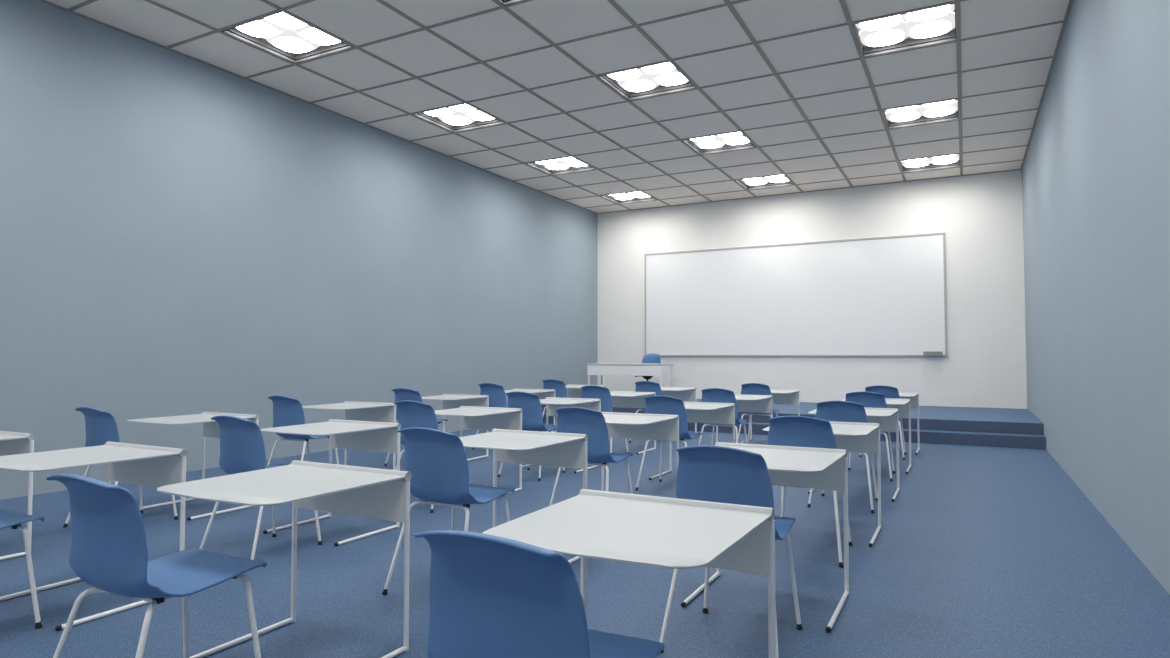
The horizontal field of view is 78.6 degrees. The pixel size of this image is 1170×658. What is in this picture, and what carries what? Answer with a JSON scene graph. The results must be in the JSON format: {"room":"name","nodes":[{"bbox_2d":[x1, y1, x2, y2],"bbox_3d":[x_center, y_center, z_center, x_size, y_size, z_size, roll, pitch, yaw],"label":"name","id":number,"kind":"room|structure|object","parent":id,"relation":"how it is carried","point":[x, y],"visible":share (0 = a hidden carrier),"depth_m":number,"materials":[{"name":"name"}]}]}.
{"room":"classroom","nodes":[
{"label":"classroom","id":0,"kind":"room"},
{"bbox_2d":[0,0,597,499],"bbox_3d":[-3.862,-0.777,8.558,0.120,4.670,17.660,-1,-2,28],"label":"wall","id":1,"kind":"structure","parent":0,"point":[180,234],"depth_m":8.08,"materials":[{"name":"blue paint"}]},
{"bbox_2d":[39,0,1073,213],"bbox_3d":[-0.158,-2.986,6.665,8.273,0.032,17.420,-1,-2,28],"label":"ceiling","id":2,"kind":"structure","parent":0,"point":[794,77],"depth_m":8.33,"materials":[{"name":"grey tile"}]},
{"bbox_2d":[222,12,353,63],"bbox_3d":[-3.016,-3.018,7.290,0.925,0.138,0.925,-1,-2,28],"label":"ceiling light","id":3,"kind":"object","parent":2,"relation":"attached to","point":[280,34],"visible":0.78,"depth_m":7.39,"materials":[{"name":"white plastic"}]},
{"bbox_2d":[236,19,285,37],"bbox_3d":[-3.293,-3.040,7.206,0.486,0.078,0.486,-1,-2,28],"label":"diffuser","id":4,"kind":"object","parent":3,"relation":"attached to","point":[262,28],"depth_m":7.21,"materials":[{"name":"white plastic"}]},
{"bbox_2d":[263,12,308,28],"bbox_3d":[-2.931,-3.047,7.014,0.486,0.078,0.486,-1,-2,28],"label":"diffuser","id":5,"kind":"object","parent":3,"relation":"attached to","point":[281,20],"depth_m":7.04,"materials":[{"name":"white plastic"}]},
{"bbox_2d":[265,29,319,52],"bbox_3d":[-3.100,-3.027,7.567,0.486,0.078,0.486,-1,-2,28],"label":"diffuser","id":6,"kind":"object","parent":3,"relation":"attached to","point":[285,40],"depth_m":7.53,"materials":[{"name":"white plastic"}]},
{"bbox_2d":[293,26,340,44],"bbox_3d":[-2.739,-3.034,7.375,0.486,0.078,0.486,-1,-2,28],"label":"diffuser","id":7,"kind":"object","parent":3,"relation":"attached to","point":[306,35],"depth_m":7.37,"materials":[{"name":"white plastic"}]},
{"bbox_2d":[413,104,504,132],"bbox_3d":[-1.709,-2.930,9.743,0.925,0.138,0.925,-1,-2,28],"label":"ceiling light","id":8,"kind":"object","parent":2,"relation":"attached to","point":[463,117],"visible":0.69,"depth_m":9.91,"materials":[{"name":"white plastic"}]},
{"bbox_2d":[424,108,456,115],"bbox_3d":[-1.986,-2.951,9.659,0.486,0.078,0.486,-1,-2,28],"label":"diffuser","id":9,"kind":"object","parent":8,"relation":"attached to","point":[446,111],"depth_m":9.66,"materials":[{"name":"white plastic"}]},
{"bbox_2d":[438,111,475,124],"bbox_3d":[-1.793,-2.938,10.021,0.486,0.078,0.486,-1,-2,28],"label":"diffuser","id":10,"kind":"object","parent":8,"relation":"attached to","point":[457,117],"depth_m":9.96,"materials":[{"name":"white plastic"}]},
{"bbox_2d":[449,104,475,111],"bbox_3d":[-1.624,-2.958,9.467,0.486,0.078,0.486,-1,-2,28],"label":"diffuser","id":11,"kind":"object","parent":8,"relation":"attached to","point":[460,108],"depth_m":9.50,"materials":[{"name":"white plastic"}]},
{"bbox_2d":[462,109,494,120],"bbox_3d":[-1.432,-2.945,9.828,0.486,0.078,0.486,-1,-2,28],"label":"diffuser","id":12,"kind":"object","parent":8,"relation":"attached to","point":[471,115],"depth_m":9.82,"materials":[{"name":"white plastic"}]},
{"bbox_2d":[497,0,523,5],"bbox_3d":[-0.561,-3.065,5.984,0.925,0.138,0.925,-1,-2,28],"label":"ceiling light","id":13,"kind":"object","parent":2,"relation":"attached to","point":[503,2],"visible":1,"depth_m":6.55,"materials":[{"name":"white"}]},
{"bbox_2d":[526,157,594,174],"bbox_3d":[-0.402,-2.841,12.196,0.925,0.138,0.925,-1,-2,28],"label":"ceiling light","id":14,"kind":"object","parent":2,"relation":"attached to","point":[568,164],"visible":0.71,"depth_m":12.40,"materials":[{"name":"white"}]},
{"bbox_2d":[535,159,558,163],"bbox_3d":[-0.679,-2.863,12.113,0.486,0.078,0.486,-1,-2,28],"label":"diffuser","id":15,"kind":"object","parent":14,"relation":"attached to","point":[556,161],"depth_m":12.13,"materials":[{"name":"white plastic"}]},
{"bbox_2d":[542,160,570,169],"bbox_3d":[-0.486,-2.850,12.474,0.486,0.078,0.486,-1,-2,28],"label":"diffuser","id":16,"kind":"object","parent":14,"relation":"attached to","point":[558,165],"depth_m":12.41,"materials":[{"name":"white plastic"}]},
{"bbox_2d":[557,157,575,160],"bbox_3d":[-0.318,-2.870,11.920,0.486,0.078,0.486,-1,-2,28],"label":"diffuser","id":17,"kind":"object","parent":14,"relation":"attached to","point":[567,158],"depth_m":11.94,"materials":[{"name":"white plastic"}]},
{"bbox_2d":[564,160,586,166],"bbox_3d":[-0.125,-2.857,12.281,0.486,0.078,0.486,-1,-2,28],"label":"diffuser","id":18,"kind":"object","parent":14,"relation":"attached to","point":[570,163],"depth_m":12.25,"materials":[{"name":"white plastic"}]},
{"bbox_2d":[601,191,655,203],"bbox_3d":[0.905,-2.753,14.649,0.925,0.138,0.925,-1,-2,28],"label":"ceiling light","id":19,"kind":"object","parent":2,"relation":"attached to","point":[632,197],"visible":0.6,"depth_m":14.90,"materials":[{"name":"white"}]},
{"bbox_2d":[612,193,634,199],"bbox_3d":[0.820,-2.762,14.927,0.486,0.078,0.486,-1,-2,28],"label":"diffuser","id":20,"kind":"object","parent":19,"relation":"attached to","point":[628,196],"depth_m":14.86,"materials":[{"name":"white plastic"}]},
{"bbox_2d":[630,193,649,197],"bbox_3d":[1.182,-2.768,14.735,0.486,0.078,0.486,-1,-2,28],"label":"diffuser","id":21,"kind":"object","parent":19,"relation":"attached to","point":[636,195],"depth_m":14.72,"materials":[{"name":"white plastic"}]},
{"bbox_2d":[598,62,695,100],"bbox_3d":[0.746,-2.977,8.437,0.925,0.138,0.925,-1,-2,28],"label":"ceiling light","id":22,"kind":"object","parent":2,"relation":"attached to","point":[663,78],"visible":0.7,"depth_m":8.57,"materials":[{"name":"white plastic"}]},
{"bbox_2d":[607,68,645,79],"bbox_3d":[0.469,-2.998,8.353,0.486,0.078,0.486,-1,-2,28],"label":"diffuser","id":23,"kind":"object","parent":22,"relation":"attached to","point":[636,74],"depth_m":8.37,"materials":[{"name":"white plastic"}]},
{"bbox_2d":[617,73,659,91],"bbox_3d":[0.661,-2.985,8.714,0.486,0.078,0.486,-1,-2,28],"label":"diffuser","id":24,"kind":"object","parent":22,"relation":"attached to","point":[646,82],"depth_m":8.66,"materials":[{"name":"white plastic"}]},
{"bbox_2d":[640,62,675,72],"bbox_3d":[0.830,-3.005,8.161,0.486,0.078,0.486,-1,-2,28],"label":"diffuser","id":25,"kind":"object","parent":22,"relation":"attached to","point":[668,67],"depth_m":8.17,"materials":[{"name":"white plastic"}]},
{"bbox_2d":[650,69,687,85],"bbox_3d":[1.023,-2.992,8.522,0.486,0.078,0.486,-1,-2,28],"label":"diffuser","id":26,"kind":"object","parent":22,"relation":"attached to","point":[673,77],"depth_m":8.49,"materials":[{"name":"white plastic"}]},
{"bbox_2d":[682,132,755,154],"bbox_3d":[2.053,-2.889,10.890,0.925,0.138,0.925,-1,-2,28],"label":"ceiling light","id":27,"kind":"object","parent":2,"relation":"attached to","point":[736,140],"visible":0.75,"depth_m":11.09,"materials":[{"name":"white plastic"}]},
{"bbox_2d":[689,136,717,140],"bbox_3d":[1.776,-2.910,10.806,0.486,0.078,0.486,-1,-2,28],"label":"diffuser","id":28,"kind":"object","parent":27,"relation":"attached to","point":[711,138],"depth_m":10.84,"materials":[{"name":"white plastic"}]},
{"bbox_2d":[694,136,725,147],"bbox_3d":[1.968,-2.897,11.168,0.486,0.078,0.486,-1,-2,28],"label":"diffuser","id":29,"kind":"object","parent":27,"relation":"attached to","point":[718,142],"depth_m":11.09,"materials":[{"name":"white plastic"}]},
{"bbox_2d":[716,132,741,136],"bbox_3d":[2.137,-2.917,10.614,0.486,0.078,0.486,-1,-2,28],"label":"diffuser","id":30,"kind":"object","parent":27,"relation":"attached to","point":[737,134],"depth_m":10.64,"materials":[{"name":"white plastic"}]},
{"bbox_2d":[721,134,749,144],"bbox_3d":[2.330,-2.904,10.975,0.486,0.078,0.486,-1,-2,28],"label":"diffuser","id":31,"kind":"object","parent":27,"relation":"attached to","point":[741,139],"depth_m":10.93,"materials":[{"name":"white plastic"}]},
{"bbox_2d":[735,175,792,189],"bbox_3d":[3.360,-2.800,13.343,0.925,0.138,0.925,-1,-2,28],"label":"ceiling light","id":32,"kind":"object","parent":2,"relation":"attached to","point":[777,180],"visible":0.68,"depth_m":13.58,"materials":[{"name":"white"}]},
{"bbox_2d":[743,177,768,184],"bbox_3d":[3.275,-2.809,13.621,0.486,0.078,0.486,-1,-2,28],"label":"diffuser","id":33,"kind":"object","parent":32,"relation":"attached to","point":[764,180],"depth_m":13.55,"materials":[{"name":"white plastic"}]},
{"bbox_2d":[766,176,788,182],"bbox_3d":[3.637,-2.816,13.429,0.486,0.078,0.486,-1,-2,28],"label":"diffuser","id":34,"kind":"object","parent":32,"relation":"attached to","point":[782,179],"depth_m":13.39,"materials":[{"name":"white plastic"}]},
{"bbox_2d":[853,3,955,57],"bbox_3d":[3.201,-3.024,7.131,0.925,0.138,0.925,-1,-2,28],"label":"ceiling light","id":35,"kind":"object","parent":2,"relation":"attached to","point":[936,25],"visible":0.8,"depth_m":7.24,"materials":[{"name":"white plastic"}]},
{"bbox_2d":[855,14,904,30],"bbox_3d":[2.924,-3.046,7.047,0.486,0.078,0.486,-1,-2,28],"label":"diffuser","id":36,"kind":"object","parent":35,"relation":"attached to","point":[894,23],"depth_m":7.10,"materials":[{"name":"white plastic"}]},
{"bbox_2d":[859,22,907,46],"bbox_3d":[3.116,-3.032,7.408,0.486,0.078,0.486,-1,-2,28],"label":"diffuser","id":37,"kind":"object","parent":35,"relation":"attached to","point":[896,35],"depth_m":7.37,"materials":[{"name":"white plastic"}]},
{"bbox_2d":[904,4,954,21],"bbox_3d":[3.285,-3.052,6.855,0.486,0.078,0.486,-1,-2,28],"label":"diffuser","id":38,"kind":"object","parent":35,"relation":"attached to","point":[943,13],"depth_m":6.89,"materials":[{"name":"white plastic"}]},
{"bbox_2d":[906,12,955,37],"bbox_3d":[3.478,-3.039,7.216,0.486,0.078,0.486,-1,-2,28],"label":"diffuser","id":39,"kind":"object","parent":35,"relation":"attached to","point":[943,26],"depth_m":7.16,"materials":[{"name":"white plastic"}]},
{"bbox_2d":[882,99,957,128],"bbox_3d":[4.508,-2.936,9.584,0.925,0.138,0.925,-1,-2,28],"label":"ceiling light","id":40,"kind":"object","parent":2,"relation":"attached to","point":[943,111],"visible":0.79,"depth_m":9.77,"materials":[{"name":"white plastic"}]},
{"bbox_2d":[885,105,919,112],"bbox_3d":[4.231,-2.957,9.500,0.486,0.078,0.486,-1,-2,28],"label":"diffuser","id":41,"kind":"object","parent":40,"relation":"attached to","point":[913,109],"depth_m":9.59,"materials":[{"name":"white plastic"}]},
{"bbox_2d":[886,107,921,121],"bbox_3d":[4.423,-2.944,9.862,0.486,0.078,0.486,-1,-2,28],"label":"diffuser","id":42,"kind":"object","parent":40,"relation":"attached to","point":[915,115],"depth_m":9.82,"materials":[{"name":"white plastic"}]},
{"bbox_2d":[920,100,956,106],"bbox_3d":[4.592,-2.964,9.308,0.486,0.078,0.486,-1,-2,28],"label":"diffuser","id":43,"kind":"object","parent":40,"relation":"attached to","point":[951,103],"depth_m":9.35,"materials":[{"name":"white plastic"}]},
{"bbox_2d":[921,102,957,116],"bbox_3d":[4.785,-2.951,9.669,0.486,0.078,0.486,-1,-2,28],"label":"diffuser","id":44,"kind":"object","parent":40,"relation":"attached to","point":[950,110],"depth_m":9.62,"materials":[{"name":"white plastic"}]},
{"bbox_2d":[900,154,959,172],"bbox_3d":[5.814,-2.847,12.037,0.925,0.138,0.925,-1,-2,28],"label":"ceiling light","id":45,"kind":"object","parent":2,"relation":"attached to","point":[949,161],"visible":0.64,"depth_m":12.25,"materials":[{"name":"white"}]},
{"bbox_2d":[902,158,930,166],"bbox_3d":[5.730,-2.856,12.315,0.486,0.078,0.486,-1,-2,28],"label":"diffuser","id":46,"kind":"object","parent":45,"relation":"attached to","point":[926,162],"depth_m":12.26,"materials":[{"name":"white plastic"}]},
{"bbox_2d":[931,155,954,157],"bbox_3d":[5.899,-2.876,11.761,0.486,0.078,0.486,-1,-2,28],"label":"diffuser","id":47,"kind":"object","parent":45,"relation":"attached to","point":[948,156],"depth_m":11.82,"materials":[{"name":"white plastic"}]},
{"bbox_2d":[930,154,958,163],"bbox_3d":[6.091,-2.863,12.123,0.486,0.078,0.486,-1,-2,28],"label":"diffuser","id":48,"kind":"object","parent":45,"relation":"attached to","point":[953,159],"depth_m":12.06,"materials":[{"name":"white plastic"}]},
{"bbox_2d":[0,423,1169,657],"bbox_3d":[-0.158,1.545,6.501,8.513,0.120,17.660,-1,-2,28],"label":"floor","id":49,"kind":"structure","parent":0,"point":[979,551],"depth_m":3.98,"materials":[{"name":"blue carpet"}]},
{"bbox_2d":[0,431,35,560],"bbox_3d":[-3.948,1.030,4.339,0.714,0.752,0.730,-1,-2,28],"label":"student desk","id":50,"kind":"object","parent":49,"relation":"on","point":[11,443],"visible":0.73,"depth_m":4.50,"materials":[{"name":"white plastic"}]},
{"bbox_2d":[0,509,43,628],"bbox_3d":[-2.822,0.924,3.169,0.517,0.880,0.591,-1,-2,28],"label":"chair","id":51,"kind":"object","parent":49,"relation":"on","point":[8,519],"visible":1,"depth_m":3.27,"materials":[{"name":"blue plastic"}]},
{"bbox_2d":[0,442,187,630],"bbox_3d":[-2.584,1.004,3.613,0.714,0.752,0.730,-1,-2,28],"label":"student desk","id":52,"kind":"object","parent":49,"relation":"on","point":[154,466],"visible":0.77,"depth_m":3.76,"materials":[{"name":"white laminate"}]},
{"bbox_2d":[63,407,177,527],"bbox_3d":[-3.425,1.002,5.324,0.517,0.880,0.591,-1,-2,28],"label":"chair","id":53,"kind":"object","parent":49,"relation":"on","point":[101,427],"visible":0.4,"depth_m":5.13,"materials":[{"name":"blue plastic"}]},
{"bbox_2d":[46,474,266,657],"bbox_3d":[-1.463,0.898,2.446,0.517,0.880,0.591,-1,-2,28],"label":"chair","id":54,"kind":"object","parent":49,"relation":"on","point":[109,551],"visible":1,"depth_m":2.28,"materials":[{"name":"blue plastic"}]},
{"bbox_2d":[127,412,259,520],"bbox_3d":[-3.187,1.082,5.768,0.714,0.752,0.730,-1,-2,28],"label":"student desk","id":55,"kind":"object","parent":49,"relation":"on","point":[211,428],"visible":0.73,"depth_m":5.91,"materials":[{"name":"white plastic"}]},
{"bbox_2d":[200,415,322,559],"bbox_3d":[-2.061,0.976,4.598,0.517,0.880,0.591,-1,-2,28],"label":"chair","id":56,"kind":"object","parent":49,"relation":"on","point":[242,447],"visible":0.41,"depth_m":4.41,"materials":[{"name":"blue plastic"}]},
{"bbox_2d":[157,460,411,657],"bbox_3d":[-1.225,0.978,2.890,0.714,0.752,0.730,-1,-2,28],"label":"student desk","id":57,"kind":"object","parent":49,"relation":"on","point":[375,493],"visible":1,"depth_m":3.03,"materials":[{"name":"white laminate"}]},
{"bbox_2d":[267,395,338,464],"bbox_3d":[-2.663,1.054,6.753,0.517,0.880,0.591,-1,-2,28],"label":"chair","id":58,"kind":"object","parent":49,"relation":"on","point":[287,411],"visible":0.57,"depth_m":6.57,"materials":[{"name":"blue plastic"}]},
{"bbox_2d":[260,419,400,545],"bbox_3d":[-1.823,1.056,5.042,0.714,0.752,0.730,-1,-2,28],"label":"student desk","id":59,"kind":"object","parent":49,"relation":"on","point":[343,434],"visible":0.93,"depth_m":5.22,"materials":[{"name":"white plastic"}]},
{"bbox_2d":[302,401,395,469],"bbox_3d":[-2.425,1.133,7.197,0.714,0.752,0.730,-1,-2,28],"label":"student desk","id":60,"kind":"object","parent":49,"relation":"on","point":[354,410],"visible":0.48,"depth_m":7.41,"materials":[{"name":"white plastic"}]},
{"bbox_2d":[384,388,447,465],"bbox_3d":[-1.902,1.105,8.182,0.517,0.880,0.591,-1,-2,28],"label":"chair","id":61,"kind":"object","parent":49,"relation":"on","point":[401,394],"visible":0.41,"depth_m":8.00,"materials":[{"name":"blue plastic"}]},
{"bbox_2d":[393,400,469,512],"bbox_3d":[-1.300,1.027,6.027,0.517,0.880,0.591,-1,-2,28],"label":"chair","id":62,"kind":"object","parent":49,"relation":"on","point":[411,414],"visible":0.36,"depth_m":5.83,"materials":[{"name":"blue plastic"}]},
{"bbox_2d":[382,427,514,594],"bbox_3d":[-0.702,0.950,3.875,0.517,0.880,0.591,-1,-2,28],"label":"chair","id":63,"kind":"object","parent":49,"relation":"on","point":[436,460],"visible":0.91,"depth_m":3.70,"materials":[{"name":"blue plastic"}]},
{"bbox_2d":[422,394,488,460],"bbox_3d":[-1.664,1.185,8.626,0.714,0.752,0.730,-1,-2,28],"label":"student desk","id":64,"kind":"object","parent":49,"relation":"on","point":[449,401],"visible":0.59,"depth_m":8.83,"materials":[{"name":"white plastic"}]},
{"bbox_2d":[435,406,522,494],"bbox_3d":[-1.062,1.107,6.471,0.714,0.752,0.730,-1,-2,28],"label":"student desk","id":65,"kind":"object","parent":49,"relation":"on","point":[471,417],"visible":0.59,"depth_m":6.70,"materials":[{"name":"white laminate"}]},
{"bbox_2d":[472,383,506,448],"bbox_3d":[-1.141,1.157,9.611,0.517,0.880,0.591,-1,-2,28],"label":"chair","id":66,"kind":"object","parent":49,"relation":"on","point":[497,396],"visible":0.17,"depth_m":9.40,"materials":[{"name":"blue plastic"}]},
{"bbox_2d":[459,429,587,563],"bbox_3d":[-0.464,1.029,4.319,0.714,0.752,0.730,-1,-2,28],"label":"student desk","id":67,"kind":"object","parent":49,"relation":"on","point":[554,449],"visible":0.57,"depth_m":4.51,"materials":[{"name":"white plastic"}]},
{"bbox_2d":[505,388,555,431],"bbox_3d":[-0.903,1.236,10.055,0.714,0.752,0.730,-1,-2,28],"label":"student desk","id":68,"kind":"object","parent":49,"relation":"on","point":[541,393],"visible":0.41,"depth_m":10.26,"materials":[{"name":"white laminate"}]},
{"bbox_2d":[497,391,565,480],"bbox_3d":[-0.538,1.079,7.456,0.517,0.880,0.591,-1,-2,28],"label":"chair","id":69,"kind":"object","parent":49,"relation":"on","point":[532,415],"visible":0.74,"depth_m":7.25,"materials":[{"name":"blue plastic"}]},
{"bbox_2d":[414,530,664,657],"bbox_3d":[-0.101,0.872,1.721,0.517,0.880,0.591,-1,-2,28],"label":"chair","id":70,"kind":"object","parent":49,"relation":"on","point":[491,596],"visible":1,"depth_m":1.53,"materials":[{"name":"blue plastic"}]},
{"bbox_2d":[543,379,566,431],"bbox_3d":[-0.380,1.208,11.040,0.517,0.880,0.591,-1,-2,28],"label":"chair","id":71,"kind":"object","parent":49,"relation":"on","point":[559,386],"visible":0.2,"depth_m":10.83,"materials":[{"name":"blue plastic"}]},
{"bbox_2d":[519,397,600,472],"bbox_3d":[-0.300,1.158,7.901,0.714,0.752,0.730,-1,-2,28],"label":"student desk","id":72,"kind":"object","parent":49,"relation":"on","point":[552,403],"visible":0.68,"depth_m":8.10,"materials":[{"name":"white laminate"}]},
{"bbox_2d":[550,384,605,431],"bbox_3d":[-0.141,1.288,11.484,0.714,0.752,0.730,-1,-2,28],"label":"student desk","id":73,"kind":"object","parent":49,"relation":"on","point":[573,391],"visible":0.31,"depth_m":11.87,"materials":[{"name":"white laminate"}]},
{"bbox_2d":[550,407,632,505],"bbox_3d":[0.060,1.001,5.304,0.517,0.880,0.591,-1,-2,28],"label":"chair","id":74,"kind":"object","parent":49,"relation":"on","point":[576,420],"visible":0.61,"depth_m":5.10,"materials":[{"name":"blue plastic"}]},
{"bbox_2d":[580,385,628,452],"bbox_3d":[0.223,1.130,8.885,0.517,0.880,0.591,-1,-2,28],"label":"chair","id":75,"kind":"object","parent":49,"relation":"on","point":[590,391],"visible":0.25,"depth_m":8.67,"materials":[{"name":"blue plastic"}]},
{"bbox_2d":[483,489,775,657],"bbox_3d":[0.137,0.952,2.166,0.714,0.752,0.730,-1,-2,28],"label":"student desk","id":76,"kind":"object","parent":49,"relation":"on","point":[646,530],"visible":0.82,"depth_m":2.19,"materials":[{"name":"white laminate"}]},
{"bbox_2d":[610,391,655,454],"bbox_3d":[0.461,1.210,9.330,0.714,0.752,0.730,-1,-2,28],"label":"student desk","id":77,"kind":"object","parent":49,"relation":"on","point":[625,399],"visible":0.48,"depth_m":9.60,"materials":[{"name":"white laminate"}]},
{"bbox_2d":[601,412,678,490],"bbox_3d":[0.298,1.081,5.748,0.714,0.752,0.730,-1,-2,28],"label":"student desk","id":78,"kind":"object","parent":49,"relation":"on","point":[663,427],"visible":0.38,"depth_m":5.96,"materials":[{"name":"white plastic"}]},
{"bbox_2d":[629,381,661,442],"bbox_3d":[0.984,1.182,10.314,0.517,0.880,0.591,-1,-2,28],"label":"chair","id":79,"kind":"object","parent":49,"relation":"on","point":[641,386],"visible":0.23,"depth_m":10.12,"materials":[{"name":"blue plastic"}]},
{"bbox_2d":[635,395,701,490],"bbox_3d":[0.821,1.053,6.733,0.517,0.880,0.591,-1,-2,28],"label":"chair","id":80,"kind":"object","parent":49,"relation":"on","point":[658,404],"visible":0.62,"depth_m":6.54,"materials":[{"name":"blue plastic"}]},
{"bbox_2d":[661,387,696,439],"bbox_3d":[1.222,1.261,10.759,0.714,0.752,0.730,-1,-2,28],"label":"student desk","id":81,"kind":"object","parent":49,"relation":"on","point":[683,393],"visible":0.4,"depth_m":10.96,"materials":[{"name":"white plastic"}]},
{"bbox_2d":[649,402,734,479],"bbox_3d":[1.059,1.132,7.177,0.714,0.752,0.730,-1,-2,28],"label":"student desk","id":82,"kind":"object","parent":49,"relation":"on","point":[697,412],"visible":0.59,"depth_m":7.40,"materials":[{"name":"white plastic"}]},
{"bbox_2d":[699,388,747,445],"bbox_3d":[1.582,1.104,8.162,0.517,0.880,0.591,-1,-2,28],"label":"chair","id":83,"kind":"object","parent":49,"relation":"on","point":[714,395],"visible":0.49,"depth_m":7.98,"materials":[{"name":"blue plastic"}]},
{"bbox_2d":[659,445,802,657],"bbox_3d":[0.660,0.924,3.150,0.517,0.880,0.591,-1,-2,28],"label":"chair","id":84,"kind":"object","parent":49,"relation":"on","point":[720,474],"visible":0.44,"depth_m":2.98,"materials":[{"name":"blue plastic"}]},
{"bbox_2d":[701,394,772,441],"bbox_3d":[1.820,1.184,8.606,0.714,0.752,0.730,-1,-2,28],"label":"student desk","id":85,"kind":"object","parent":49,"relation":"on","point":[745,403],"visible":0.41,"depth_m":8.82,"materials":[{"name":"white laminate"}]},
{"bbox_2d":[738,383,779,443],"bbox_3d":[2.344,1.156,9.591,0.517,0.880,0.591,-1,-2,28],"label":"chair","id":86,"kind":"object","parent":49,"relation":"on","point":[748,388],"visible":0.51,"depth_m":9.43,"materials":[{"name":"blue plastic"}]},
{"bbox_2d":[681,442,848,632],"bbox_3d":[0.898,1.003,3.595,0.714,0.752,0.730,-1,-2,28],"label":"student desk","id":87,"kind":"object","parent":49,"relation":"on","point":[789,466],"visible":0.75,"depth_m":3.75,"materials":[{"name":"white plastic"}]},
{"bbox_2d":[740,389,799,442],"bbox_3d":[2.582,1.235,10.035,0.714,0.752,0.730,-1,-2,28],"label":"student desk","id":88,"kind":"object","parent":49,"relation":"on","point":[779,396],"visible":0.46,"depth_m":10.25,"materials":[{"name":"white laminate"}]},
{"bbox_2d":[541,399,1045,449],"bbox_3d":[3.183,1.550,12.779,8.273,0.321,3.204,-1,-2,28],"label":"platform","id":89,"kind":"object","parent":49,"relation":"on","point":[970,426],"visible":0.52,"depth_m":10.26,"materials":[{"name":"blue carpet"}]},
{"bbox_2d":[587,363,673,386],"bbox_3d":[0.872,1.045,13.793,1.550,0.760,0.620,-1,-2,28],"label":"desk","id":90,"kind":"object","parent":89,"relation":"on","point":[634,369],"visible":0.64,"depth_m":13.57,"materials":[{"name":"white wood"}]},
{"bbox_2d":[635,353,660,380],"bbox_3d":[1.271,0.973,14.492,0.589,0.954,0.629,-1,-2,28],"label":"swivel chair","id":91,"kind":"object","parent":89,"relation":"on","point":[648,358],"visible":0.25,"depth_m":14.70,"materials":[{"name":"blue plastic"}]},
{"bbox_2d":[767,416,852,567],"bbox_3d":[1.422,0.975,4.579,0.517,0.880,0.591,-1,-2,28],"label":"chair","id":92,"kind":"object","parent":49,"relation":"on","point":[796,431],"visible":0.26,"depth_m":4.38,"materials":[{"name":"blue plastic"}]},
{"bbox_2d":[762,421,881,546],"bbox_3d":[1.660,1.055,5.024,0.714,0.752,0.730,-1,-2,28],"label":"student desk","id":93,"kind":"object","parent":49,"relation":"on","point":[849,436],"visible":0.58,"depth_m":5.18,"materials":[{"name":"white laminate"}]},
{"bbox_2d":[807,401,877,513],"bbox_3d":[2.183,1.027,6.008,0.517,0.880,0.591,-1,-2,28],"label":"chair","id":94,"kind":"object","parent":49,"relation":"on","point":[836,411],"visible":0.4,"depth_m":5.81,"materials":[{"name":"blue plastic"}]},
{"bbox_2d":[808,407,899,501],"bbox_3d":[2.421,1.106,6.453,0.714,0.752,0.730,-1,-2,28],"label":"student desk","id":95,"kind":"object","parent":49,"relation":"on","point":[888,418],"visible":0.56,"depth_m":6.60,"materials":[{"name":"white laminate"}]},
{"bbox_2d":[845,391,894,480],"bbox_3d":[2.944,1.078,7.437,0.517,0.880,0.591,-1,-2,28],"label":"chair","id":96,"kind":"object","parent":49,"relation":"on","point":[867,399],"visible":0.38,"depth_m":7.23,"materials":[{"name":"blue plastic"}]},
{"bbox_2d":[840,397,911,473],"bbox_3d":[3.182,1.158,7.882,0.714,0.752,0.730,-1,-2,28],"label":"student desk","id":97,"kind":"object","parent":49,"relation":"on","point":[903,406],"visible":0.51,"depth_m":8.03,"materials":[{"name":"white laminate"}]},
{"bbox_2d":[859,385,905,459],"bbox_3d":[3.706,1.130,8.866,0.517,0.880,0.591,-1,-2,28],"label":"chair","id":98,"kind":"object","parent":49,"relation":"on","point":[887,391],"visible":0.3,"depth_m":8.65,"materials":[{"name":"blue plastic"}]},
{"bbox_2d":[864,391,919,454],"bbox_3d":[3.944,1.209,9.311,0.714,0.752,0.730,-1,-2,28],"label":"student desk","id":99,"kind":"object","parent":49,"relation":"on","point":[913,396],"visible":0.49,"depth_m":9.46,"materials":[{"name":"white laminate"}]},
{"bbox_2d":[597,170,1026,408],"bbox_3d":[3.964,-0.570,14.324,8.273,4.670,0.120,-1,-2,28],"label":"wall","id":100,"kind":"structure","parent":0,"point":[980,216],"depth_m":13.53,"materials":[{"name":"white paint"}]},
{"bbox_2d":[644,232,946,356],"bbox_3d":[3.894,-0.575,14.227,5.888,2.243,0.114,-1,-2,28],"label":"whiteboard","id":101,"kind":"object","parent":100,"relation":"attached to","point":[876,296],"visible":0.91,"depth_m":14.04,"materials":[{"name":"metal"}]},
{"bbox_2d":[923,352,942,355],"bbox_3d":[6.280,0.449,12.895,0.310,0.082,0.072,-1,-2,28],"label":"tray","id":102,"kind":"object","parent":101,"relation":"on","point":[924,353],"depth_m":12.86,"materials":[{"name":"grey metal"}]},
{"bbox_2d":[1022,0,1169,593],"bbox_3d":[3.547,-0.919,4.617,0.120,4.670,17.660,-1,-2,28],"label":"wall","id":103,"kind":"structure","parent":0,"point":[1096,168],"depth_m":5.17,"materials":[{"name":"blue paint"}]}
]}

